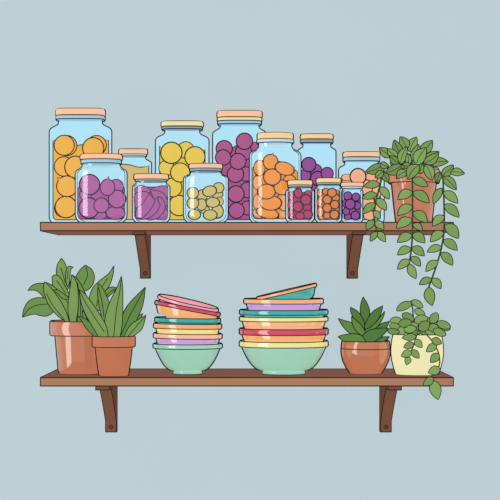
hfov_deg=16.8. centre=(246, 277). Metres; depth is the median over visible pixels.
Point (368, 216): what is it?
peach
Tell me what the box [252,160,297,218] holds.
filling
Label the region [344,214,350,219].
berry
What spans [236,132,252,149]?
plum
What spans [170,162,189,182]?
lemon
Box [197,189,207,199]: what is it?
olive
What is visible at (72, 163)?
orange
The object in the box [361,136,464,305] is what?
potted plant
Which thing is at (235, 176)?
plum
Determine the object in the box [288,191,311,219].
filling
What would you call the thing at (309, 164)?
grape
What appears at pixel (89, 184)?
onion
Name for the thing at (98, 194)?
filling
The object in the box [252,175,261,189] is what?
kumquat
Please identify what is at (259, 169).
kumquat
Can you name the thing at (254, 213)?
kumquat
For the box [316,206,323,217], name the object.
ball
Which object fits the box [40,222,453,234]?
wall shelf
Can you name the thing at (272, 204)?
kumquat
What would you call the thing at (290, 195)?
beet
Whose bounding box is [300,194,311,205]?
beet
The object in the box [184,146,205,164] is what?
lemon
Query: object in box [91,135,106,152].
orange
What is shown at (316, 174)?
grape
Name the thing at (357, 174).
peach
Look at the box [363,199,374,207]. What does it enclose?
peach
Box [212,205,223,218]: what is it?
olive
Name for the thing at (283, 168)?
kumquat
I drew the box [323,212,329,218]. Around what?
ball
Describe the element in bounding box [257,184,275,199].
kumquat
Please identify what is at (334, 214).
ball
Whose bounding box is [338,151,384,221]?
storage jar
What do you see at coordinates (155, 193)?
slice
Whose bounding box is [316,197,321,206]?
ball
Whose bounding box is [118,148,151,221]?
storage jar
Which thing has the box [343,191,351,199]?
berry
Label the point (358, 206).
berry
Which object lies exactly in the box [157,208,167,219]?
slice
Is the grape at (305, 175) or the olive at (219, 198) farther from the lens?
the grape at (305, 175)
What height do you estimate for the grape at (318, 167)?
0.033 m
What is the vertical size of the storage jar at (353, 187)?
0.105 m
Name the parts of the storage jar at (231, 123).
lid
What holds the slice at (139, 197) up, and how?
in the storage jar at (146, 179)
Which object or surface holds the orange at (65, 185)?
in the storage jar at (81, 124)
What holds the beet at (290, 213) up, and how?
in the storage jar at (305, 185)
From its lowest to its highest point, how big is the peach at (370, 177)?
0.029 m
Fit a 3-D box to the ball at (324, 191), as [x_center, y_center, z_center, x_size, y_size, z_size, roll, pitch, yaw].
[0.199,-0.217,4.265,0.019,0.019,0.010,0,0,0]
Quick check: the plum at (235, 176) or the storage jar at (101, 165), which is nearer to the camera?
the storage jar at (101, 165)
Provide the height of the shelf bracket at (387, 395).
0.151 m
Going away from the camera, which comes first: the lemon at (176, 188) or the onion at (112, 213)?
the onion at (112, 213)
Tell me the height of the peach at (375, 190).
0.042 m
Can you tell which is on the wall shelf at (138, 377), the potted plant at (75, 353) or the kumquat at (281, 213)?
the potted plant at (75, 353)
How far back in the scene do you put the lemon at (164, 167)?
4.49 m
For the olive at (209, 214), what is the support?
in the storage jar at (201, 175)
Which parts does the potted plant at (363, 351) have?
pot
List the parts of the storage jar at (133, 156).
lid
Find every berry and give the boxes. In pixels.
[342,207,349,214]
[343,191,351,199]
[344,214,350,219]
[345,199,355,209]
[350,211,359,220]
[352,193,359,200]
[354,201,361,209]
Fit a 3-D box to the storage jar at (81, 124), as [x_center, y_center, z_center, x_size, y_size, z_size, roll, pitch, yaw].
[-0.441,-0.293,4.503,0.169,0.312,0.103,0,0,0]
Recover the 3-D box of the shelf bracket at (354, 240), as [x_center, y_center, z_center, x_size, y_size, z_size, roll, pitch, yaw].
[0.288,-0.058,4.487,0.035,0.121,0.307,0,0,0]
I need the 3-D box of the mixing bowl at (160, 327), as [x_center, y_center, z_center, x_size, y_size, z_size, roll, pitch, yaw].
[-0.152,0.156,4.397,0.178,0.081,0.177,0,0,-18]
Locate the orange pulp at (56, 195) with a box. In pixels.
[53,140,108,219]
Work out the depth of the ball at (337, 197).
4.26 m
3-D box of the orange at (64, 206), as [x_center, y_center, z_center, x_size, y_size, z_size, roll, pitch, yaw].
[-0.478,-0.187,4.494,0.061,0.060,0.027,0,0,0]
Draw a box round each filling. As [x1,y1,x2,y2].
[78,187,124,219]
[135,186,167,219]
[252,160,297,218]
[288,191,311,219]
[317,189,339,219]
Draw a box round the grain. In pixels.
[121,164,148,219]
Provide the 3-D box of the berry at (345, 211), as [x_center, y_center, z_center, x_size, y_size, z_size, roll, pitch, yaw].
[0.251,-0.167,4.273,0.020,0.020,0.010,0,0,0]
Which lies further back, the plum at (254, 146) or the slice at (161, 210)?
the plum at (254, 146)
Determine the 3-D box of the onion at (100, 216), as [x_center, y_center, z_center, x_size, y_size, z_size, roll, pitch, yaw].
[-0.374,-0.158,4.312,0.039,0.023,0.016,0,0,0]
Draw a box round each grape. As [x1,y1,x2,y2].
[302,157,316,171]
[302,170,310,179]
[310,164,321,173]
[310,171,321,185]
[321,167,333,177]
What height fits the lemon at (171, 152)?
0.060 m
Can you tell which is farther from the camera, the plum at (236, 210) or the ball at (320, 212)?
the plum at (236, 210)
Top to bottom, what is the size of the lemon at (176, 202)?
0.058 m
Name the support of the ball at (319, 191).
in the storage jar at (321, 183)
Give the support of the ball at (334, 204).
in the storage jar at (321, 183)
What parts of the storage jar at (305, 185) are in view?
lid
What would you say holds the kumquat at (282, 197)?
in the storage jar at (280, 144)
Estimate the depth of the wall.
4.64 m
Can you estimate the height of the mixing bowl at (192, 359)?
0.084 m
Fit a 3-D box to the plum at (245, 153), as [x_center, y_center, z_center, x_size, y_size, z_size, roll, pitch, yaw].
[-0.008,-0.333,4.506,0.047,0.047,0.023,0,0,0]
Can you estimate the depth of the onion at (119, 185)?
4.30 m
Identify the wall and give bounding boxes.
[0,0,499,499]
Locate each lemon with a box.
[158,161,173,175]
[160,141,182,163]
[167,178,181,196]
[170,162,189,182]
[171,195,182,215]
[179,141,192,158]
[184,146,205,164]
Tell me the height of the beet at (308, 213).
0.025 m
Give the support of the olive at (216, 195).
in the storage jar at (201, 175)
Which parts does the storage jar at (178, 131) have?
lid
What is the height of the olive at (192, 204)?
0.032 m
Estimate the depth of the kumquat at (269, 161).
4.35 m
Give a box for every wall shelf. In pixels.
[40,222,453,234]
[40,368,453,386]
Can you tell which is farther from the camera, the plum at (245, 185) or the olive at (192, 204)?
the plum at (245, 185)
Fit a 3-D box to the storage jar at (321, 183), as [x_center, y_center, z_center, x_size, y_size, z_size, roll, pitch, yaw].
[0.207,-0.195,4.276,0.073,0.115,0.066,0,0,0]
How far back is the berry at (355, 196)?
4.27 m
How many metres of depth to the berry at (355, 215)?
4.26 m
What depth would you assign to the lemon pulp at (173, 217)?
4.53 m
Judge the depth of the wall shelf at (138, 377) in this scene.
4.24 m
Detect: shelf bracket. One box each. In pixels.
[95,387,117,431]
[132,232,150,278]
[346,232,365,278]
[379,387,401,431]
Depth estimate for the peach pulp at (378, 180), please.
4.53 m
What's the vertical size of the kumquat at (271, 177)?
0.044 m
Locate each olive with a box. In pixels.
[186,187,198,198]
[186,198,198,209]
[188,209,200,219]
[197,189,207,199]
[197,198,206,210]
[202,185,216,196]
[203,209,217,220]
[205,197,219,207]
[212,192,223,197]
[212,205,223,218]
[213,182,224,193]
[217,197,223,205]
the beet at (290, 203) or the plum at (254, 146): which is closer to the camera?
the beet at (290, 203)
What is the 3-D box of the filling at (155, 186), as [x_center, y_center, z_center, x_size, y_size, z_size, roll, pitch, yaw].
[-0.243,-0.191,4.320,0.085,0.087,0.004,0,0,0]
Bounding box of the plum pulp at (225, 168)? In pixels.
[222,145,249,219]
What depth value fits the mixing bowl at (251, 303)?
4.31 m
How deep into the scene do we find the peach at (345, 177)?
4.49 m
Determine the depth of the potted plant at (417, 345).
4.33 m
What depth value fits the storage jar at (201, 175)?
4.34 m
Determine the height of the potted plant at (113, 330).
0.257 m
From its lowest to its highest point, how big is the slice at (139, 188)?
0.031 m
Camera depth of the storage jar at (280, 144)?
4.41 m
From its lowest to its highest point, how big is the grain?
0.150 m
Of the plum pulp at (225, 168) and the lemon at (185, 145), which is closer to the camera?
the lemon at (185, 145)
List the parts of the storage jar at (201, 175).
lid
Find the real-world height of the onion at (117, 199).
0.048 m
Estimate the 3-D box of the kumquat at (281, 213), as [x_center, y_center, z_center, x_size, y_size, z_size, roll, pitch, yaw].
[0.089,-0.165,4.392,0.034,0.028,0.010,0,0,-7]
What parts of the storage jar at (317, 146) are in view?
lid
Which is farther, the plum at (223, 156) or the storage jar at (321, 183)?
the plum at (223, 156)
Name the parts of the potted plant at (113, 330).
pot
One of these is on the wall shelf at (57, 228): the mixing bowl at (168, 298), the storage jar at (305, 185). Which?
the storage jar at (305, 185)
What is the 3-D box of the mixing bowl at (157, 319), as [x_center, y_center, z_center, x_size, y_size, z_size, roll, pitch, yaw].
[-0.153,0.139,4.397,0.171,0.078,0.171,0,0,17]
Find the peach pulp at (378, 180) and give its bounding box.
[342,178,380,219]
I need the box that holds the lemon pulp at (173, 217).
[159,146,204,219]
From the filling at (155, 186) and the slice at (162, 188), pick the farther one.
the filling at (155, 186)
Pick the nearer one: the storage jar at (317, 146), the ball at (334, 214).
the ball at (334, 214)
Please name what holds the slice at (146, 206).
in the storage jar at (146, 179)
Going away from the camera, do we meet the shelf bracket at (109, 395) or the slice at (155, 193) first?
the slice at (155, 193)
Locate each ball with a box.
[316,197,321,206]
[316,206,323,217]
[317,189,322,196]
[322,188,327,194]
[322,195,331,203]
[322,204,331,212]
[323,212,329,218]
[327,188,336,197]
[329,210,338,219]
[330,200,339,208]
[332,194,339,200]
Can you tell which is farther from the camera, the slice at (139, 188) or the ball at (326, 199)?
the slice at (139, 188)
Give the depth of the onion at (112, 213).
4.30 m
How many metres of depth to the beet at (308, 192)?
4.26 m
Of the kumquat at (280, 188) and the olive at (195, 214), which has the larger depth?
the kumquat at (280, 188)
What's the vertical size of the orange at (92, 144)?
0.059 m
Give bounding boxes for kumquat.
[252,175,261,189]
[252,209,262,218]
[253,160,264,175]
[253,193,260,209]
[255,207,279,218]
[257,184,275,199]
[259,196,281,210]
[263,153,278,169]
[263,168,281,185]
[273,179,287,194]
[274,161,294,175]
[276,209,284,218]
[277,195,284,211]
[283,175,295,180]
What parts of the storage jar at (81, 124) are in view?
lid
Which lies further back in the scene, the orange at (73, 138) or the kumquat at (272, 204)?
the orange at (73, 138)
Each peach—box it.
[341,174,349,180]
[349,168,366,181]
[362,179,372,194]
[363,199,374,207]
[363,211,372,219]
[366,173,377,180]
[373,186,380,199]
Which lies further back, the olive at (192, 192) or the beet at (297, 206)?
the olive at (192, 192)
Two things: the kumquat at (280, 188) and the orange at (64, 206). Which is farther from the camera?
the orange at (64, 206)
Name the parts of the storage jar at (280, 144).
lid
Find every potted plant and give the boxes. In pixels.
[22,258,115,374]
[78,275,145,376]
[338,297,389,374]
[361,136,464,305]
[387,299,450,399]
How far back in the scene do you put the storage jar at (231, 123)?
4.51 m
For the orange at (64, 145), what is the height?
0.056 m
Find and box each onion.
[78,197,97,218]
[79,174,99,194]
[79,191,91,198]
[93,196,108,212]
[94,213,106,219]
[100,176,114,195]
[105,207,125,219]
[108,190,125,207]
[112,179,123,190]
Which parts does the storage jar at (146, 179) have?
lid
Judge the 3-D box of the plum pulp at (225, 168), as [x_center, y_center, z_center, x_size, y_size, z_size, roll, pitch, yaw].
[-0.015,-0.259,4.531,0.118,0.212,0.004,0,0,0]
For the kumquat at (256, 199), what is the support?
in the storage jar at (280, 144)
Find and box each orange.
[54,135,74,155]
[54,156,68,175]
[55,196,74,217]
[56,175,74,196]
[64,156,81,177]
[67,135,76,155]
[82,137,103,153]
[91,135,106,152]
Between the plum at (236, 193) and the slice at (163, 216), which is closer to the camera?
the slice at (163, 216)
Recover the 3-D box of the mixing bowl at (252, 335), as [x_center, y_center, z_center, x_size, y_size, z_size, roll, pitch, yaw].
[0.097,0.170,4.397,0.231,0.083,0.231,0,0,-18]
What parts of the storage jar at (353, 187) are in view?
lid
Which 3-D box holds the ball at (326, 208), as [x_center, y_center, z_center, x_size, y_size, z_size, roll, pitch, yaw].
[0.203,-0.175,4.268,0.025,0.025,0.012,0,0,0]
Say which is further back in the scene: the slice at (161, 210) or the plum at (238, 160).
the plum at (238, 160)
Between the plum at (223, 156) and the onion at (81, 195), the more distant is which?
the plum at (223, 156)
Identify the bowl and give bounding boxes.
[152,342,222,374]
[153,322,221,333]
[153,332,222,344]
[154,300,220,317]
[154,316,220,323]
[157,294,218,311]
[239,308,328,316]
[239,316,328,328]
[239,327,328,341]
[239,339,328,374]
[243,298,323,309]
[256,282,317,298]
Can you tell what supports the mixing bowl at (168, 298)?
on the mixing bowl at (170, 310)
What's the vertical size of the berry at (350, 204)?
0.029 m
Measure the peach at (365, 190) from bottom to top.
0.044 m
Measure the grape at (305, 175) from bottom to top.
0.034 m
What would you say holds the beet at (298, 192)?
in the storage jar at (305, 185)
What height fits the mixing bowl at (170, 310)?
0.081 m
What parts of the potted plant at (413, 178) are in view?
stem, pot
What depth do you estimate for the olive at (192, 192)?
4.28 m
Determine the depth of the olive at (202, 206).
4.30 m
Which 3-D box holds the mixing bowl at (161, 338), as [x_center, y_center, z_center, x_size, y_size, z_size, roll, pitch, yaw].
[-0.151,0.181,4.397,0.179,0.081,0.179,0,0,-17]
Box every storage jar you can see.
[49,108,111,221]
[75,153,127,221]
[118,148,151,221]
[132,173,170,221]
[155,120,209,221]
[183,163,228,221]
[212,110,265,221]
[249,132,301,221]
[285,180,314,221]
[297,133,336,221]
[314,178,342,221]
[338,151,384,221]
[341,182,363,221]
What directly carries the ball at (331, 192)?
in the storage jar at (321, 183)
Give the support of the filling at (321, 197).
in the storage jar at (321, 183)
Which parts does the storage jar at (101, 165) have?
lid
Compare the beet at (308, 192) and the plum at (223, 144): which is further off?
the plum at (223, 144)
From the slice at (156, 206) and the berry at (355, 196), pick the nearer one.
the berry at (355, 196)
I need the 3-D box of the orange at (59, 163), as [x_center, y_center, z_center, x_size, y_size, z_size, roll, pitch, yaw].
[-0.484,-0.295,4.499,0.055,0.055,0.025,0,0,0]
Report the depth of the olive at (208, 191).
4.27 m
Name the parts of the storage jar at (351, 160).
lid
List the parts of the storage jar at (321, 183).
lid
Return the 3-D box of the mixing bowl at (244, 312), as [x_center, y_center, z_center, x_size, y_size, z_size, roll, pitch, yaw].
[0.097,0.120,4.397,0.230,0.080,0.230,0,0,-32]
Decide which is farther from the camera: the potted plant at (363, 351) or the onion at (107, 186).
the potted plant at (363, 351)
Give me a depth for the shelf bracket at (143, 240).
4.53 m
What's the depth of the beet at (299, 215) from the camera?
4.26 m
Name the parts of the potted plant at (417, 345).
pot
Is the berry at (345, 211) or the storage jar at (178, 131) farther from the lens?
the storage jar at (178, 131)
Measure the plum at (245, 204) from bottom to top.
0.041 m
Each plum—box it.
[215,140,232,152]
[215,149,231,165]
[227,167,243,182]
[229,185,244,202]
[229,202,244,218]
[230,153,246,169]
[235,147,251,159]
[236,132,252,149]
[241,182,248,197]
[242,166,248,181]
[242,200,248,215]
[251,142,257,150]
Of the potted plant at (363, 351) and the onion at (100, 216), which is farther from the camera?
the potted plant at (363, 351)
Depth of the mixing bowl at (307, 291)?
4.33 m
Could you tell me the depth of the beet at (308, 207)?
4.28 m
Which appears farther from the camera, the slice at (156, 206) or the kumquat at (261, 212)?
the kumquat at (261, 212)
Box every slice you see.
[134,191,149,208]
[135,185,150,192]
[135,194,154,218]
[139,196,160,219]
[147,196,165,219]
[150,190,167,206]
[151,185,167,196]
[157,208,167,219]
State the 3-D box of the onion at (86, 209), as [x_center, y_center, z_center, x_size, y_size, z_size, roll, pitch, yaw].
[-0.400,-0.177,4.298,0.054,0.056,0.027,0,0,0]
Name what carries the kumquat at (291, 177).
in the storage jar at (280, 144)
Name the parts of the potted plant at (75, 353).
pot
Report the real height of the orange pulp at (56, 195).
0.217 m
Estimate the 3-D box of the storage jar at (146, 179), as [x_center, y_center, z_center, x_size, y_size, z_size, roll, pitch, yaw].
[-0.242,-0.201,4.300,0.099,0.127,0.092,0,0,0]
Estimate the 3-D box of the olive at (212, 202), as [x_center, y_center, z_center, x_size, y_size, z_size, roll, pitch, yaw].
[-0.085,-0.190,4.286,0.038,0.027,0.016,0,0,0]
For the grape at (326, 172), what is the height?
0.035 m
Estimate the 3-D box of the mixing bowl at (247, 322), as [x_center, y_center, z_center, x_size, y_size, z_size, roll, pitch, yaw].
[0.097,0.138,4.397,0.230,0.078,0.230,0,0,-33]
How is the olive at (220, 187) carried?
in the storage jar at (201, 175)
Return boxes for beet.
[287,191,293,200]
[287,201,293,209]
[287,209,294,218]
[292,201,303,211]
[294,188,302,197]
[295,212,304,219]
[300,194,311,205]
[303,204,311,210]
[303,210,312,219]
[304,190,311,195]
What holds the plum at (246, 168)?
in the storage jar at (231, 123)
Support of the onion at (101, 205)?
in the storage jar at (101, 165)

